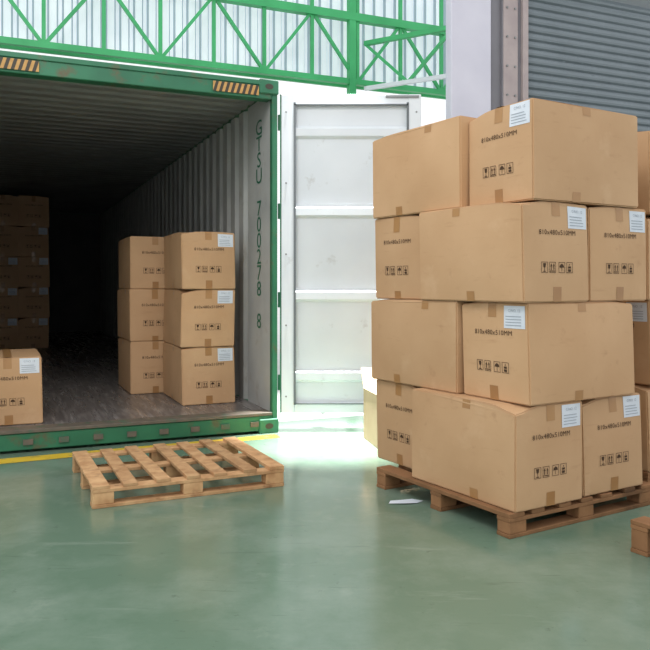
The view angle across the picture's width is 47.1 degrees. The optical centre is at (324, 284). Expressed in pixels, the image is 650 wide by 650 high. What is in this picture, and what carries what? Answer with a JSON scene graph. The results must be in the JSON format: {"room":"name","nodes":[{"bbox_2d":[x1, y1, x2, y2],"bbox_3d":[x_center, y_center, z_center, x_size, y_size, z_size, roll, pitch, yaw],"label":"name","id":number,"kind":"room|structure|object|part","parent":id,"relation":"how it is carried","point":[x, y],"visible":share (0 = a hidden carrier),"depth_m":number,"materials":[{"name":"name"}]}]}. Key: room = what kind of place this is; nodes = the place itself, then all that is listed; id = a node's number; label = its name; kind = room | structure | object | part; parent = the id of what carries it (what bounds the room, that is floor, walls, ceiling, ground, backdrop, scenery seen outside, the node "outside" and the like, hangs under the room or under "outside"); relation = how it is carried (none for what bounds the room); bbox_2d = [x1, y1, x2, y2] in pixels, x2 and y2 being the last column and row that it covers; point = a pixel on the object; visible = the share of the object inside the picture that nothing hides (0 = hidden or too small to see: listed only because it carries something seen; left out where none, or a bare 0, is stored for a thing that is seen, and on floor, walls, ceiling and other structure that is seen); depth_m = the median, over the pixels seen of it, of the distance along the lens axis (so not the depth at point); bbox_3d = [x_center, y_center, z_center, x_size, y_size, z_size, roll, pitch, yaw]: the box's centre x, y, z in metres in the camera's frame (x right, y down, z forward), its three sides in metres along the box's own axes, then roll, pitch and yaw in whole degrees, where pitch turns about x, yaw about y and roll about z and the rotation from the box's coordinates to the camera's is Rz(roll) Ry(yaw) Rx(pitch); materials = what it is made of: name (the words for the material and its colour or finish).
{"room":"loading area","nodes":[
{"label":"loading area","id":0,"kind":"room"},
{"bbox_2d":[0,0,445,88],"bbox_3d":[-1.869,-5.085,10.965,17.000,3.750,0.060,0,0,-23],"label":"wall","id":1,"kind":"structure","parent":0,"point":[84,28],"depth_m":11.21,"materials":[{"name":"white metal"}]},
{"bbox_2d":[0,0,445,99],"bbox_3d":[-1.544,-2.360,9.199,12.730,7.200,3.301,0,0,-23],"label":"truss","id":2,"kind":"object","parent":1,"relation":"attached to","point":[352,16],"visible":0.59,"depth_m":11.08,"materials":[{"name":"green metal"}]},
{"bbox_2d":[0,415,649,649],"bbox_3d":[1.884,1.240,0.986,21.457,0.001,18.554,0,0,0],"label":"floor","id":3,"kind":"structure","parent":0,"point":[322,559],"depth_m":3.30,"materials":[{"name":"green concrete"}]},
{"bbox_2d":[0,434,279,463],"bbox_3d":[-1.815,1.238,5.445,2.913,0.001,1.485,0,0,0],"label":"floor marking line","id":4,"kind":"object","parent":3,"relation":"on","point":[62,455],"depth_m":5.42,"materials":[{"name":"paint"}]},
{"bbox_2d":[72,437,283,508],"bbox_3d":[-0.973,1.176,4.801,1.140,0.127,0.971,0,0,-25],"label":"wooden pallet","id":5,"kind":"object","parent":3,"relation":"on","point":[177,469],"visible":1,"depth_m":4.59,"materials":[{"name":"brown wood"}]},
{"bbox_2d":[361,367,377,447],"bbox_3d":[0.655,0.959,5.896,0.613,0.559,0.626,0,0,-12],"label":"open cardboard box","id":6,"kind":"object","parent":3,"relation":"on","point":[369,384],"visible":0.23,"depth_m":5.90,"materials":[{"name":"beige cardboard"}]},
{"bbox_2d":[389,499,421,502],"bbox_3d":[0.462,1.235,4.253,0.214,0.006,0.081,0,0,-14],"label":"paper scrap","id":7,"kind":"object","parent":3,"relation":"on","point":[405,500],"visible":1,"depth_m":4.25,"materials":[{"name":"white paper"}]},
{"bbox_2d":[377,464,649,538],"bbox_3d":[1.086,1.180,4.405,1.120,0.121,1.121,0,0,-31],"label":"wooden pallet","id":8,"kind":"object","parent":3,"relation":"on","point":[510,525],"visible":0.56,"depth_m":3.99,"materials":[{"name":"brown wood"}]},
{"bbox_2d":[376,379,422,468],"bbox_3d":[0.807,0.860,4.842,0.834,0.515,0.500,0,0,-31],"label":"cardboard box","id":9,"kind":"object","parent":8,"relation":"on","point":[394,400],"visible":0.28,"depth_m":4.66,"materials":[{"name":"brown cardboard"}]},
{"bbox_2d":[371,299,475,393],"bbox_3d":[0.721,0.345,4.599,0.509,0.515,0.841,0,0,-32],"label":"cardboard box","id":10,"kind":"object","parent":9,"relation":"on","point":[419,343],"visible":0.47,"depth_m":4.39,"materials":[{"name":"brown cardboard"}]},
{"bbox_2d":[375,216,421,299],"bbox_3d":[0.801,-0.170,4.833,0.841,0.515,0.510,0,0,-31],"label":"cardboard box","id":11,"kind":"object","parent":10,"relation":"on","point":[397,239],"visible":0.38,"depth_m":4.61,"materials":[{"name":"brown cardboard"}]},
{"bbox_2d":[373,115,475,218],"bbox_3d":[0.734,-0.685,4.606,0.509,0.515,0.841,0,0,-33],"label":"cardboard box","id":12,"kind":"object","parent":11,"relation":"on","point":[425,168],"visible":0.55,"depth_m":4.39,"materials":[{"name":"brown cardboard"}]},
{"bbox_2d":[412,388,581,512],"bbox_3d":[0.931,0.860,4.130,0.509,0.515,0.835,0,0,-32],"label":"cardboard box","id":13,"kind":"object","parent":8,"relation":"on","point":[513,457],"visible":0.91,"depth_m":3.84,"materials":[{"name":"brown cardboard"}]},
{"bbox_2d":[462,301,634,405],"bbox_3d":[1.236,0.345,4.120,0.837,0.515,0.510,0,0,-31],"label":"cardboard box","id":14,"kind":"object","parent":13,"relation":"on","point":[542,353],"visible":0.92,"depth_m":3.88,"materials":[{"name":"brown cardboard"}]},
{"bbox_2d":[419,201,587,302],"bbox_3d":[0.970,-0.170,4.158,0.511,0.515,0.834,0,0,-32],"label":"cardboard box","id":15,"kind":"object","parent":14,"relation":"on","point":[529,252],"visible":1,"depth_m":3.86,"materials":[{"name":"brown cardboard"}]},
{"bbox_2d":[469,98,637,207],"bbox_3d":[1.272,-0.685,4.144,0.841,0.515,0.504,0,0,-30],"label":"cardboard box","id":16,"kind":"object","parent":15,"relation":"on","point":[532,149],"visible":0.89,"depth_m":3.91,"materials":[{"name":"brown cardboard"}]},
{"bbox_2d":[587,207,645,301],"bbox_3d":[1.400,-0.170,4.427,0.510,0.515,0.837,0,0,-31],"label":"cardboard box","id":17,"kind":"object","parent":14,"relation":"on","point":[616,236],"visible":0.45,"depth_m":4.06,"materials":[{"name":"brown cardboard"}]},
{"bbox_2d":[581,393,642,496],"bbox_3d":[1.354,0.860,4.403,0.504,0.515,0.841,0,0,-31],"label":"cardboard box","id":18,"kind":"object","parent":8,"relation":"on","point":[611,426],"visible":0.44,"depth_m":4.04,"materials":[{"name":"brown cardboard"}]},
{"bbox_2d":[503,0,527,105],"bbox_3d":[1.932,-1.360,7.828,0.300,5.200,0.260,0,0,-23],"label":"trim","id":19,"kind":"structure","parent":3,"relation":"on","point":[515,12],"depth_m":7.73,"materials":[{"name":"metal"}]},
{"bbox_2d":[631,516,649,556],"bbox_3d":[2.184,1.165,3.292,1.120,0.150,1.101,0,0,-31],"label":"wooden pallet","id":20,"kind":"object","parent":3,"relation":"on","point":[640,526],"visible":1,"depth_m":3.43,"materials":[{"name":"brown wood"}]},
{"bbox_2d":[642,470,649,482],"bbox_3d":[2.117,1.180,5.210,1.120,0.120,1.101,0,0,-31],"label":"wooden pallet","id":21,"kind":"object","parent":3,"relation":"on","point":[645,475],"visible":0.06,"depth_m":4.46,"materials":[{"name":"brown wood"}]},
{"bbox_2d":[634,383,649,471],"bbox_3d":[1.921,0.860,4.924,0.504,0.515,0.841,0,0,-32],"label":"cardboard box","id":22,"kind":"object","parent":21,"relation":"on","point":[643,390],"visible":0.03,"depth_m":4.47,"materials":[{"name":"brown cardboard"}]},
{"bbox_2d":[614,300,649,384],"bbox_3d":[2.172,0.345,4.880,0.837,0.515,0.510,0,0,-31],"label":"cardboard box","id":23,"kind":"object","parent":22,"relation":"on","point":[640,309],"visible":0.27,"depth_m":4.52,"materials":[{"name":"brown cardboard"}]},
{"bbox_2d":[645,217,649,299],"bbox_3d":[1.923,-0.170,4.923,0.509,0.515,0.835,0,0,-32],"label":"cardboard box","id":24,"kind":"object","parent":23,"relation":"on","point":[647,218],"visible":0.03,"depth_m":4.46,"materials":[{"name":"brown cardboard"}]},
{"bbox_2d":[633,131,649,216],"bbox_3d":[2.164,-0.685,4.875,0.841,0.515,0.510,0,0,-31],"label":"cardboard box","id":25,"kind":"object","parent":24,"relation":"on","point":[643,138],"visible":0.05,"depth_m":4.49,"materials":[{"name":"brown cardboard"}]},
{"bbox_2d":[446,0,490,118],"bbox_3d":[1.452,-1.360,7.551,0.480,5.200,0.110,0,0,-23],"label":"wall column","id":26,"kind":"structure","parent":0,"point":[468,22],"depth_m":7.49,"materials":[{"name":"white paint"}]},
{"bbox_2d":[491,0,502,109],"bbox_3d":[1.695,-1.360,7.796,0.160,5.200,0.330,0,0,-23],"label":"trim","id":27,"kind":"structure","parent":26,"relation":"attached to","point":[496,5],"depth_m":7.68,"materials":[{"name":"grey metal"}]},
{"label":"outside","id":28,"kind":"structure","parent":0,"visible":0},
{"bbox_2d":[277,304,363,421],"bbox_3d":[-8.400,1.241,24.866,52.382,0.001,52.146,0,0,0],"label":"ground","id":29,"kind":"structure","parent":28,"point":[281,416],"depth_m":7.18,"materials":[{"name":"concrete"}]},
{"bbox_2d":[0,50,420,451],"bbox_3d":[-3.867,-0.240,11.177,4.774,2.960,12.680,0,0,-23],"label":"shipping container","id":30,"kind":"object","parent":29,"relation":"on","point":[117,152],"visible":0.78,"depth_m":6.45,"materials":[{"name":"green metal"}]},
{"bbox_2d":[0,318,17,348],"bbox_3d":[-5.535,0.809,12.799,0.504,0.515,0.841,0,0,-23],"label":"cardboard box","id":31,"kind":"object","parent":30,"relation":"on","point":[8,326],"visible":0.83,"depth_m":12.46,"materials":[{"name":"brown cardboard"}]},
{"bbox_2d":[0,287,18,317],"bbox_3d":[-5.526,0.294,12.799,0.510,0.515,0.837,0,0,-23],"label":"cardboard box","id":32,"kind":"object","parent":31,"relation":"on","point":[9,308],"visible":0.95,"depth_m":12.46,"materials":[{"name":"brown cardboard"}]},
{"bbox_2d":[0,256,18,286],"bbox_3d":[-5.525,-0.221,12.805,0.511,0.515,0.834,0,0,-23],"label":"cardboard box","id":33,"kind":"object","parent":32,"relation":"on","point":[9,268],"visible":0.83,"depth_m":12.46,"materials":[{"name":"brown cardboard"}]},
{"bbox_2d":[0,225,17,256],"bbox_3d":[-5.532,-0.736,12.796,0.509,0.515,0.841,0,0,-23],"label":"cardboard box","id":34,"kind":"object","parent":33,"relation":"on","point":[8,234],"visible":0.86,"depth_m":12.46,"materials":[{"name":"brown cardboard"}]},
{"bbox_2d":[0,194,18,226],"bbox_3d":[-5.532,-1.251,12.801,0.500,0.515,0.834,0,0,-23],"label":"cardboard box","id":35,"kind":"object","parent":34,"relation":"on","point":[9,204],"visible":0.88,"depth_m":12.46,"materials":[{"name":"brown cardboard"}]},
{"bbox_2d":[0,349,42,425],"bbox_3d":[-2.571,0.809,6.047,0.505,0.515,0.841,0,0,-23],"label":"cardboard box","id":36,"kind":"object","parent":30,"relation":"on","point":[21,402],"visible":1,"depth_m":5.71,"materials":[{"name":"brown cardboard"}]},
{"bbox_2d":[18,317,48,348],"bbox_3d":[-5.087,0.809,12.989,0.509,0.515,0.835,0,0,-23],"label":"cardboard box","id":37,"kind":"object","parent":30,"relation":"on","point":[32,332],"visible":0.87,"depth_m":12.61,"materials":[{"name":"brown cardboard"}]},
{"bbox_2d":[18,287,49,317],"bbox_3d":[-5.083,0.294,12.993,0.505,0.515,0.841,0,0,-23],"label":"cardboard box","id":38,"kind":"object","parent":37,"relation":"on","point":[33,302],"visible":0.93,"depth_m":12.61,"materials":[{"name":"brown cardboard"}]},
{"bbox_2d":[18,257,49,286],"bbox_3d":[-5.075,-0.221,12.993,0.510,0.515,0.837,0,0,-23],"label":"cardboard box","id":39,"kind":"object","parent":38,"relation":"on","point":[33,271],"visible":0.93,"depth_m":12.61,"materials":[{"name":"brown cardboard"}]},
{"bbox_2d":[18,226,48,257],"bbox_3d":[-5.090,-0.736,12.992,0.511,0.515,0.834,0,0,-23],"label":"cardboard box","id":40,"kind":"object","parent":39,"relation":"on","point":[33,241],"visible":0.87,"depth_m":12.61,"materials":[{"name":"brown cardboard"}]},
{"bbox_2d":[18,195,48,227],"bbox_3d":[-5.081,-1.251,12.991,0.509,0.515,0.841,0,0,-23],"label":"cardboard box","id":41,"kind":"object","parent":40,"relation":"on","point":[32,210],"visible":0.84,"depth_m":12.61,"materials":[{"name":"brown cardboard"}]},
{"bbox_3d":[-1.547,1.124,5.875,2.335,0.112,0.174,0,0,-23],"label":"threshold plate","id":42,"kind":"part","parent":30,"relation":"part of","materials":[{"name":"green metal"}]},
{"bbox_3d":[-3.931,-0.235,11.404,2.440,2.950,12.212,0,0,-23],"label":"steel frame","id":43,"kind":"part","parent":30,"relation":"part of","materials":[{"name":"green paint"}]},
{"bbox_2d":[118,338,164,393],"bbox_3d":[-1.836,0.809,7.732,0.500,0.515,0.834,0,0,-23],"label":"cardboard box","id":44,"kind":"object","parent":30,"relation":"on","point":[140,363],"visible":0.73,"depth_m":7.34,"materials":[{"name":"brown cardboard"}]},
{"bbox_2d":[117,289,164,341],"bbox_3d":[-1.836,0.294,7.730,0.509,0.515,0.841,0,0,-24],"label":"cardboard box","id":45,"kind":"object","parent":44,"relation":"on","point":[140,311],"visible":0.78,"depth_m":7.33,"materials":[{"name":"brown cardboard"}]},
{"bbox_2d":[118,236,164,288],"bbox_3d":[-1.836,-0.221,7.732,0.500,0.515,0.834,0,0,-23],"label":"cardboard box","id":46,"kind":"object","parent":45,"relation":"on","point":[141,258],"visible":0.83,"depth_m":7.34,"materials":[{"name":"brown cardboard"}]},
{"bbox_2d":[163,342,234,405],"bbox_3d":[-1.200,0.809,7.049,0.510,0.515,0.837,0,0,-24],"label":"cardboard box","id":47,"kind":"object","parent":30,"relation":"on","point":[191,375],"visible":0.84,"depth_m":6.69,"materials":[{"name":"brown cardboard"}]},
{"bbox_2d":[163,289,234,347],"bbox_3d":[-1.197,0.294,7.041,0.509,0.515,0.835,0,0,-23],"label":"cardboard box","id":48,"kind":"object","parent":47,"relation":"on","point":[192,317],"visible":0.98,"depth_m":6.68,"materials":[{"name":"brown cardboard"}]},
{"bbox_2d":[164,231,234,288],"bbox_3d":[-1.196,-0.221,7.033,0.511,0.515,0.834,0,0,-23],"label":"cardboard box","id":49,"kind":"object","parent":48,"relation":"on","point":[206,259],"visible":0.98,"depth_m":6.67,"materials":[{"name":"brown cardboard"}]},
{"bbox_3d":[0.205,-0.255,6.349,1.212,2.710,0.137,0,0,0],"label":"door","id":50,"kind":"part","parent":30,"relation":"part of","materials":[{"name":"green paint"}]},
{"bbox_3d":[3.737,-3.835,8.692,3.700,0.250,0.300,0,0,-23],"label":"trim","id":51,"kind":"structure","parent":0,"visible":0},
{"bbox_2d":[528,0,649,131],"bbox_3d":[3.757,-1.230,8.646,3.690,4.940,0.400,0,0,-23],"label":"roller shutter","id":52,"kind":"object","parent":51,"relation":"attached to","point":[595,54],"visible":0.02,"depth_m":8.22,"materials":[{"name":"grey metal"}]}
]}

